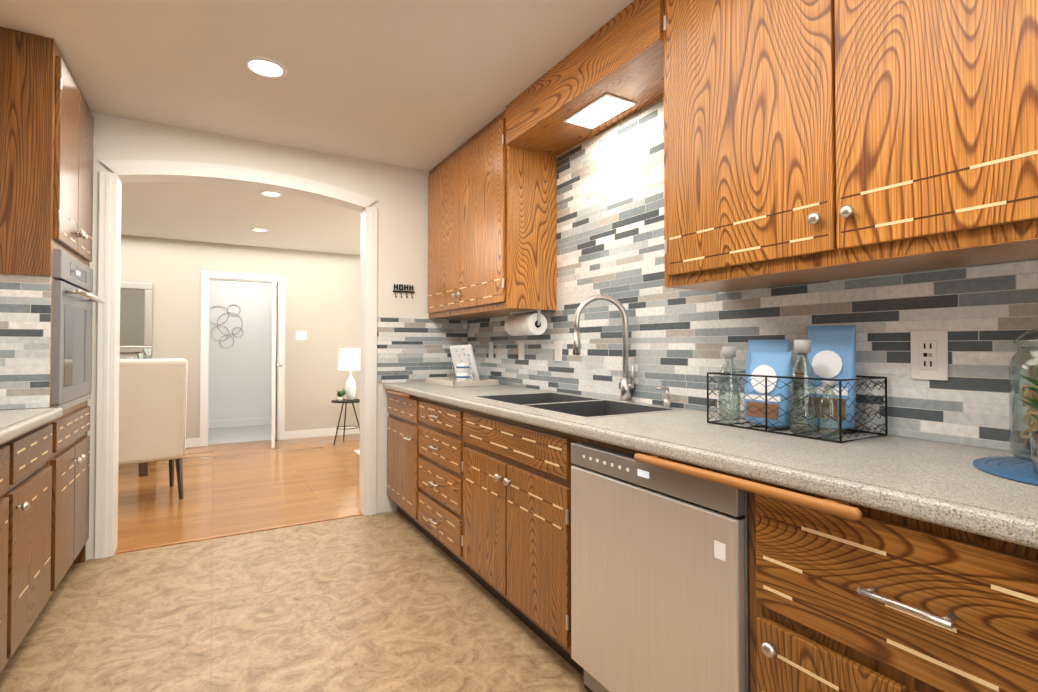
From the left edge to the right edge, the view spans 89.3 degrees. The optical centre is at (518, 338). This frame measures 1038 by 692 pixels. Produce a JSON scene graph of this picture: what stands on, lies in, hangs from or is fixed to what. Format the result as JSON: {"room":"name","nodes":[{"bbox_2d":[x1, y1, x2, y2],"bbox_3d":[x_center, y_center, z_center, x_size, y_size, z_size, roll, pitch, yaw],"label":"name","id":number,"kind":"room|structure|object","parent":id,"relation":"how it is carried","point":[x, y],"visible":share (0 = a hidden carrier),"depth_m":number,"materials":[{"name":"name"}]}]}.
{"room":"kitchen","nodes":[
{"label":"kitchen","id":0,"kind":"room"},
{"bbox_2d":[115,434,362,553],"bbox_3d":[-2.667,1.284,4.772,5.640,0.106,3.555,1,-1,-30],"label":"floor","id":1,"kind":"structure","parent":0,"point":[232,489],"depth_m":4.23,"materials":[{"name":"brown wood"}]},
{"bbox_2d":[139,462,148,476],"bbox_3d":[-4.220,0.857,4.764,1.600,0.760,1.000,1,-1,-30],"label":"dining table","id":2,"kind":"object","parent":1,"relation":"on","point":[143,469],"visible":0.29,"depth_m":4.74,"materials":[{"name":"brown wood"}]},
{"bbox_2d":[141,349,152,358],"bbox_3d":[-3.638,0.291,5.146,0.080,0.380,0.079,1,-1,-30],"label":"glass candle holder","id":3,"kind":"object","parent":2,"relation":"on","point":[144,355],"depth_m":5.16,"materials":[{"name":"glass"}]},
{"bbox_2d":[118,359,187,498],"bbox_3d":[-2.896,0.691,4.058,0.500,1.078,0.596,1,-1,-40],"label":"dining chair","id":4,"kind":"object","parent":1,"relation":"on","point":[152,407],"visible":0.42,"depth_m":3.90,"materials":[{"name":"beige fabric"}]},
{"bbox_2d":[331,399,359,444],"bbox_3d":[-2.102,1.007,6.422,0.370,0.514,0.393,1,-1,-30],"label":"side table","id":5,"kind":"object","parent":1,"relation":"on","point":[345,401],"visible":0.9,"depth_m":6.39,"materials":[{"name":"black metal"}]},
{"bbox_2d":[335,389,347,400],"bbox_3d":[-2.128,0.668,6.298,0.149,0.156,0.155,1,-1,-30],"label":"potted plant","id":6,"kind":"object","parent":5,"relation":"on","point":[341,394],"visible":1,"depth_m":6.27,"materials":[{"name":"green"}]},
{"bbox_2d":[338,348,359,399],"bbox_3d":[-2.078,0.434,6.489,0.300,0.630,0.300,1,-1,-30],"label":"table lamp","id":7,"kind":"object","parent":5,"relation":"on","point":[349,358],"visible":0.94,"depth_m":6.39,"materials":[{"name":"white"}]},
{"bbox_2d":[120,235,359,446],"bbox_3d":[-3.559,-0.039,6.330,5.640,2.600,0.120,1,-1,-30],"label":"wall","id":8,"kind":"structure","parent":0,"point":[322,299],"depth_m":6.64,"materials":[{"name":"beige paint"}]},
{"bbox_2d":[120,282,152,352],"bbox_3d":[-4.429,-0.238,5.739,0.700,0.780,0.030,1,-1,-30],"label":"mirror","id":9,"kind":"object","parent":8,"relation":"attached to","point":[136,306],"visible":0.33,"depth_m":5.84,"materials":[{"name":"grey glass"}]},
{"bbox_2d":[185,438,199,447],"bbox_3d":[-4.781,1.199,5.524,2.435,0.100,0.014,1,-1,-30],"label":"baseboard","id":10,"kind":"structure","parent":8,"relation":"attached to","point":[193,442],"depth_m":6.09,"materials":[{"name":"white"}]},
{"bbox_2d":[200,271,285,446],"bbox_3d":[-3.365,0.235,6.429,0.910,2.055,0.136,1,-1,-30],"label":"door frame","id":11,"kind":"structure","parent":8,"relation":"attached to","point":[206,276],"depth_m":6.34,"materials":[{"name":"white wood"}]},
{"bbox_2d":[271,277,282,448],"bbox_3d":[-2.944,0.273,6.334,0.126,1.960,0.739,1,-1,-30],"label":"hall door","id":12,"kind":"structure","parent":8,"relation":"in","point":[274,364],"depth_m":6.00,"materials":[{"name":"white wood"}]},
{"bbox_2d":[296,331,306,339],"bbox_3d":[-2.779,-0.043,6.708,0.130,0.120,0.008,1,-1,-30],"label":"light switch","id":13,"kind":"object","parent":8,"relation":"attached to","point":[301,335],"visible":1,"depth_m":6.71,"materials":[{"name":"white plastic"}]},
{"bbox_2d":[284,427,359,439],"bbox_3d":[-2.080,1.222,7.092,1.995,0.100,0.014,1,-1,-30],"label":"baseboard","id":14,"kind":"structure","parent":8,"relation":"attached to","point":[329,431],"depth_m":6.79,"materials":[{"name":"white"}]},
{"bbox_2d":[121,182,360,254],"bbox_3d":[-2.678,-1.212,4.830,5.640,0.100,3.390,1,-1,-30],"label":"ceiling","id":15,"kind":"structure","parent":0,"point":[216,213],"depth_m":5.02,"materials":[{"name":"white"}]},
{"bbox_2d":[251,228,267,231],"bbox_3d":[-2.734,-1.147,5.542,0.166,0.007,0.166,1,-1,-30],"label":"recessed light","id":16,"kind":"object","parent":15,"relation":"in","point":[259,229],"visible":1,"depth_m":5.52,"materials":[{"name":"white plastic"}]},
{"bbox_2d":[260,191,281,196],"bbox_3d":[-1.998,-1.167,4.235,0.166,0.007,0.166,1,-1,-30],"label":"recessed light","id":17,"kind":"object","parent":15,"relation":"in","point":[271,193],"visible":1,"depth_m":4.22,"materials":[{"name":"white plastic"}]},
{"bbox_2d":[208,424,275,444],"bbox_3d":[-3.735,1.321,7.109,3.300,0.104,1.560,1,-1,-30],"label":"floor","id":18,"kind":"structure","parent":0,"point":[226,435],"depth_m":6.96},
{"bbox_2d":[209,280,276,420],"bbox_3d":[-4.097,-0.018,7.752,3.540,2.600,0.120,1,-1,-30],"label":"wall","id":19,"kind":"structure","parent":0,"point":[240,377],"depth_m":7.68,"materials":[{"name":"white"}]},
{"bbox_2d":[209,304,242,347],"bbox_3d":[-4.238,-0.185,7.590,0.457,0.637,0.008,1,-1,-30],"label":"wall sculpture","id":20,"kind":"object","parent":19,"relation":"attached to","point":[227,328],"visible":0.96,"depth_m":7.60,"materials":[{"name":"silver metal"}]},
{"bbox_2d":[208,417,271,427],"bbox_3d":[-4.063,1.224,7.675,3.300,0.106,0.014,1,-1,-30],"label":"baseboard","id":21,"kind":"structure","parent":19,"relation":"attached to","point":[239,422],"depth_m":7.66,"materials":[{"name":"white"}]},
{"bbox_2d":[86,112,459,559],"bbox_3d":[-1.797,-0.018,3.294,5.640,2.465,0.120,1,-1,-30],"label":"wall","id":22,"kind":"structure","parent":0,"point":[399,193],"depth_m":3.52,"materials":[{"name":"white paint"}]},
{"bbox_2d":[94,160,377,558],"bbox_3d":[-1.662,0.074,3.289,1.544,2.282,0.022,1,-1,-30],"label":"door frame","id":23,"kind":"structure","parent":22,"relation":"attached to","point":[106,373],"depth_m":2.95,"materials":[{"name":"white wood"}]},
{"bbox_2d":[393,284,414,298],"bbox_3d":[-0.824,-0.341,3.775,0.160,0.100,0.032,1,-1,-30],"label":"sign","id":24,"kind":"object","parent":22,"relation":"attached to","point":[405,287],"visible":1,"depth_m":3.78,"materials":[{"name":"black metal"}]},
{"bbox_2d":[377,317,467,382],"bbox_3d":[-0.696,0.082,3.858,0.692,0.461,0.008,1,-1,-30],"label":"backsplash","id":25,"kind":"structure","parent":22,"relation":"attached to","point":[413,349],"depth_m":3.82,"materials":[{"name":"tile"}]},
{"bbox_2d":[0,510,587,691],"bbox_3d":[-0.292,1.230,0.968,3.135,0.100,5.440,1,-1,-30],"label":"floor","id":26,"kind":"structure","parent":0,"point":[394,601],"depth_m":2.21,"materials":[{"name":"beige tile"}]},
{"bbox_2d":[0,419,19,673],"bbox_3d":[-1.809,0.730,1.337,0.629,0.910,0.550,1,-1,-30],"label":"base cabinet","id":27,"kind":"object","parent":26,"relation":"on","point":[9,428],"depth_m":1.74,"materials":[{"name":"brown wood"}]},
{"bbox_2d":[0,403,59,648],"bbox_3d":[-2.086,0.737,1.813,0.629,0.910,0.551,1,-1,-30],"label":"base cabinet","id":28,"kind":"object","parent":26,"relation":"on","point":[39,426],"depth_m":2.00,"materials":[{"name":"brown wood"}]},
{"bbox_2d":[0,27,99,587],"bbox_3d":[-2.411,-0.030,2.391,0.634,2.462,0.792,1,-1,-30],"label":"tall cabinet","id":29,"kind":"object","parent":26,"relation":"on","point":[47,144],"depth_m":2.21,"materials":[{"name":"brown wood"}]},
{"bbox_2d":[51,249,104,409],"bbox_3d":[-2.364,-0.033,2.418,0.644,0.700,0.685,1,-1,-30],"label":"wall oven","id":30,"kind":"object","parent":29,"relation":"in","point":[72,279],"depth_m":2.41,"materials":[{"name":"metal"}]},
{"bbox_2d":[383,386,410,521],"bbox_3d":[-0.504,0.784,3.575,0.644,0.870,0.664,1,-1,-30],"label":"base cabinet","id":31,"kind":"object","parent":26,"relation":"on","point":[398,401],"depth_m":3.44,"materials":[{"name":"brown wood"}]},
{"bbox_2d":[411,394,454,560],"bbox_3d":[-0.176,0.775,3.009,0.644,0.870,0.645,1,-1,-30],"label":"base cabinet","id":32,"kind":"object","parent":26,"relation":"on","point":[432,419],"depth_m":2.91,"materials":[{"name":"brown wood"}]},
{"bbox_2d":[455,402,566,656],"bbox_3d":[0.214,0.765,2.338,0.644,0.870,0.907,1,-1,-30],"label":"base cabinet","id":33,"kind":"object","parent":26,"relation":"on","point":[507,466],"depth_m":2.14,"materials":[{"name":"brown wood"}]},
{"bbox_2d":[559,430,742,691],"bbox_3d":[0.615,0.755,1.647,0.644,0.870,0.691,1,-1,-30],"label":"base cabinet","id":34,"kind":"object","parent":26,"relation":"on","point":[625,542],"depth_m":1.46,"materials":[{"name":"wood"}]},
{"bbox_2d":[571,441,749,691],"bbox_3d":[0.606,0.769,1.642,0.625,0.842,0.660,1,-1,-30],"label":"dishwasher","id":35,"kind":"object","parent":34,"relation":"in","point":[660,557],"depth_m":1.43,"materials":[{"name":"metal"}]},
{"bbox_2d":[735,470,1037,691],"bbox_3d":[0.946,0.746,1.077,0.644,0.870,0.627,1,-1,-30],"label":"base cabinet","id":36,"kind":"object","parent":26,"relation":"on","point":[836,590],"depth_m":0.97,"materials":[{"name":"brown wood"}]},
{"bbox_2d":[387,382,1037,533],"bbox_3d":[0.449,0.304,1.955,0.629,0.040,4.436,1,-1,-30],"label":"countertop","id":37,"kind":"structure","parent":36,"relation":"on","point":[937,477],"depth_m":1.23,"materials":[{"name":"grey stone"}]},
{"bbox_2d":[426,377,499,386],"bbox_3d":[-0.395,0.290,3.594,0.330,0.035,0.500,1,-1,-30],"label":"tray","id":38,"kind":"object","parent":37,"relation":"on","point":[444,381],"visible":0.75,"depth_m":3.42,"materials":[{"name":"beige wood"}]},
{"bbox_2d":[447,361,455,380],"bbox_3d":[-0.432,0.214,3.801,0.211,0.168,0.179,1,-1,-30],"label":"potted plant","id":39,"kind":"object","parent":38,"relation":"on","point":[452,371],"visible":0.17,"depth_m":3.75,"materials":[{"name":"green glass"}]},
{"bbox_2d":[456,363,472,380],"bbox_3d":[-0.358,0.226,3.410,0.095,0.132,0.095,1,-1,-30],"label":"mugs","id":40,"kind":"object","parent":38,"relation":"on","point":[463,373],"visible":0.94,"depth_m":3.38,"materials":[{"name":"white ceramic"}]},
{"bbox_2d":[450,345,479,380],"bbox_3d":[-0.371,0.167,3.564,0.079,0.253,0.268,1,-1,-38],"label":"cookbook","id":41,"kind":"object","parent":38,"relation":"on","point":[462,353],"visible":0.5,"depth_m":3.51,"materials":[{"name":"white paper"}]},
{"bbox_2d":[471,390,682,417],"bbox_3d":[0.208,0.390,2.394,0.488,0.203,0.948,1,-1,-30],"label":"sink","id":42,"kind":"object","parent":37,"relation":"in","point":[583,406],"depth_m":2.46,"materials":[{"name":"silver metal"}]},
{"bbox_2d":[573,294,633,401],"bbox_3d":[0.394,0.042,2.414,0.257,0.498,0.171,1,-1,-30],"label":"faucet","id":43,"kind":"object","parent":37,"relation":"on","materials":[{"name":"silver metal"}]},
{"bbox_2d":[656,386,671,405],"bbox_3d":[0.606,0.244,2.199,0.076,0.088,0.032,1,-1,-30],"label":"soap dispenser","id":44,"kind":"object","parent":37,"relation":"on","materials":[{"name":"silver metal"}]},
{"bbox_2d":[707,371,887,442],"bbox_3d":[0.841,0.195,1.631,0.241,0.169,0.436,1,-1,-30],"label":"wire basket","id":45,"kind":"object","parent":37,"relation":"on","point":[879,434],"visible":0.58,"depth_m":1.52,"materials":[{"name":"black metal"}]},
{"bbox_2d":[718,347,740,422],"bbox_3d":[0.702,0.151,1.755,0.068,0.250,0.068,1,-1,-30],"label":"glass bottle","id":46,"kind":"object","parent":45,"relation":"in","point":[729,352],"visible":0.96,"depth_m":1.75,"materials":[{"name":"grey"}]},
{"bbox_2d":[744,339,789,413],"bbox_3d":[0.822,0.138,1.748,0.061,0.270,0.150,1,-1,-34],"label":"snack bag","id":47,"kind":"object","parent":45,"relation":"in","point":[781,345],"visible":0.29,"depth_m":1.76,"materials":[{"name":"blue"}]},
{"bbox_2d":[744,352,792,426],"bbox_3d":[0.779,0.157,1.647,0.065,0.230,0.150,1,-1,-30],"label":"snack bag","id":48,"kind":"object","parent":45,"relation":"in","point":[772,363],"visible":0.88,"depth_m":1.62,"materials":[{"name":"blue"}]},
{"bbox_2d":[789,340,816,433],"bbox_3d":[0.827,0.138,1.531,0.072,0.270,0.072,1,-1,-30],"label":"glass bottle","id":49,"kind":"object","parent":45,"relation":"in","point":[803,347],"visible":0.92,"depth_m":1.52,"materials":[{"name":"grey"}]},
{"bbox_2d":[818,380,838,438],"bbox_3d":[0.859,0.192,1.456,0.054,0.160,0.054,1,-1,-30],"label":"glass bottle","id":50,"kind":"object","parent":45,"relation":"in","point":[830,383],"visible":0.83,"depth_m":1.45,"materials":[{"name":"grey"}]},
{"bbox_2d":[805,325,855,429],"bbox_3d":[0.934,0.115,1.583,0.055,0.310,0.140,1,-1,-40],"label":"snack bag","id":51,"kind":"object","parent":45,"relation":"in","point":[832,355],"visible":0.69,"depth_m":1.56,"materials":[{"name":"blue plastic"}]},
{"bbox_2d":[973,456,1037,484],"bbox_3d":[1.123,0.267,1.019,0.370,0.004,0.370,1,-1,-30],"label":"placemat","id":52,"kind":"object","parent":37,"relation":"on","point":[1014,468],"visible":0.85,"depth_m":1.09,"materials":[{"name":"blue fabric"}]},
{"bbox_2d":[1009,328,1037,461],"bbox_3d":[1.180,0.089,1.153,0.156,0.355,0.156,1,-1,-30],"label":"jar","id":53,"kind":"object","parent":52,"relation":"on","point":[1025,454],"visible":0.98,"depth_m":1.18,"materials":[{"name":"clear glass"}]},
{"bbox_2d":[1020,385,1037,449],"bbox_3d":[1.182,0.161,1.151,0.122,0.183,0.124,1,-1,-30],"label":"pretzel","id":54,"kind":"object","parent":53,"relation":"in","point":[1025,390],"depth_m":1.17,"materials":[{"name":"brown food"}]},
{"bbox_2d":[1018,367,1037,474],"bbox_3d":[1.032,0.141,0.965,0.172,0.246,0.165,1,-1,-30],"label":"potted plant","id":55,"kind":"object","parent":52,"relation":"on","point":[1034,438],"visible":1,"depth_m":0.99,"materials":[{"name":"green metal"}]},
{"bbox_2d":[0,0,633,170],"bbox_3d":[-0.315,-1.334,1.046,3.135,0.100,5.530,1,-1,-30],"label":"ceiling","id":56,"kind":"structure","parent":0,"point":[426,85],"depth_m":2.39,"materials":[{"name":"white"}]},
{"bbox_2d":[243,57,287,78],"bbox_3d":[-1.178,-1.259,2.446,0.186,0.007,0.186,1,-1,-30],"label":"recessed light","id":57,"kind":"object","parent":56,"relation":"in","point":[266,67],"visible":1,"depth_m":2.44,"materials":[{"name":"white plastic"}]},
{"bbox_3d":[1.019,-0.041,1.731,0.120,2.465,5.410,1,-1,-30],"label":"wall","id":58,"kind":"structure","parent":0,"visible":0},
{"bbox_2d":[427,151,496,319],"bbox_3d":[-0.388,-0.697,3.703,0.337,1.089,0.599,1,-1,-30],"label":"upper cabinet","id":59,"kind":"object","parent":58,"relation":"attached to","point":[441,179],"depth_m":3.62,"materials":[{"name":"brown wood"}]},
{"bbox_2d":[455,112,556,315],"bbox_3d":[-0.082,-0.705,3.177,0.337,1.089,0.619,1,-1,-30],"label":"upper cabinet","id":60,"kind":"object","parent":58,"relation":"attached to","point":[506,198],"depth_m":2.95,"materials":[{"name":"brown wood"}]},
{"bbox_2d":[504,310,546,335],"bbox_3d":[0.036,-0.090,3.076,0.124,0.141,0.310,1,-1,-30],"label":"paper towel holder","id":61,"kind":"object","parent":60,"relation":"attached to","point":[526,324],"visible":1,"depth_m":2.98,"materials":[{"name":"white paper"}]},
{"bbox_2d":[503,0,654,159],"bbox_3d":[0.357,-1.154,2.427,0.337,0.213,1.131,1,-1,-30],"label":"soffit","id":62,"kind":"object","parent":58,"relation":"attached to","point":[609,77],"depth_m":2.32,"materials":[{"name":"brown wood"}]},
{"bbox_2d":[468,97,1037,450],"bbox_3d":[0.933,-0.394,1.756,0.008,1.349,5.290,1,-1,-30],"label":"backsplash","id":63,"kind":"structure","parent":58,"relation":"attached to","point":[610,211],"depth_m":2.09,"materials":[{"name":"tile"}]},
{"bbox_2d":[489,342,493,358],"bbox_3d":[-0.197,0.081,3.678,0.008,0.116,0.072,1,-1,-30],"label":"switch plate","id":64,"kind":"object","parent":63,"relation":"attached to","point":[491,350],"visible":1,"depth_m":3.66,"materials":[{"name":"white plastic"}]},
{"bbox_2d":[518,342,524,359],"bbox_3d":[0.014,0.075,3.315,0.008,0.116,0.072,1,-1,-30],"label":"switch plate","id":65,"kind":"object","parent":63,"relation":"attached to","point":[521,350],"visible":1,"depth_m":3.30,"materials":[{"name":"white plastic"}]},
{"bbox_2d":[554,341,561,361],"bbox_3d":[0.220,0.070,2.960,0.008,0.116,0.072,1,-1,-30],"label":"switch plate","id":66,"kind":"object","parent":63,"relation":"attached to","point":[558,351],"visible":1,"depth_m":2.96,"materials":[{"name":"white plastic"}]},
{"bbox_2d":[910,329,947,380],"bbox_3d":[1.110,0.044,1.425,0.010,0.136,0.086,1,-1,-30],"label":"outlet","id":67,"kind":"object","parent":63,"relation":"attached to","point":[929,354],"visible":1,"depth_m":1.42,"materials":[{"name":"white plastic"}]},
{"bbox_2d":[655,0,871,291],"bbox_3d":[0.791,-0.728,1.674,0.337,1.089,0.596,1,-1,-30],"label":"upper cabinet","id":68,"kind":"object","parent":58,"relation":"attached to","point":[809,141],"depth_m":1.57,"materials":[{"name":"brown wood"}]},
{"bbox_2d":[823,0,1037,275],"bbox_3d":[1.242,-0.740,0.896,0.337,1.089,1.202,1,-1,-30],"label":"upper cabinet","id":69,"kind":"object","parent":58,"relation":"attached to","point":[930,107],"depth_m":1.16,"materials":[{"name":"brown wood"}]}
]}

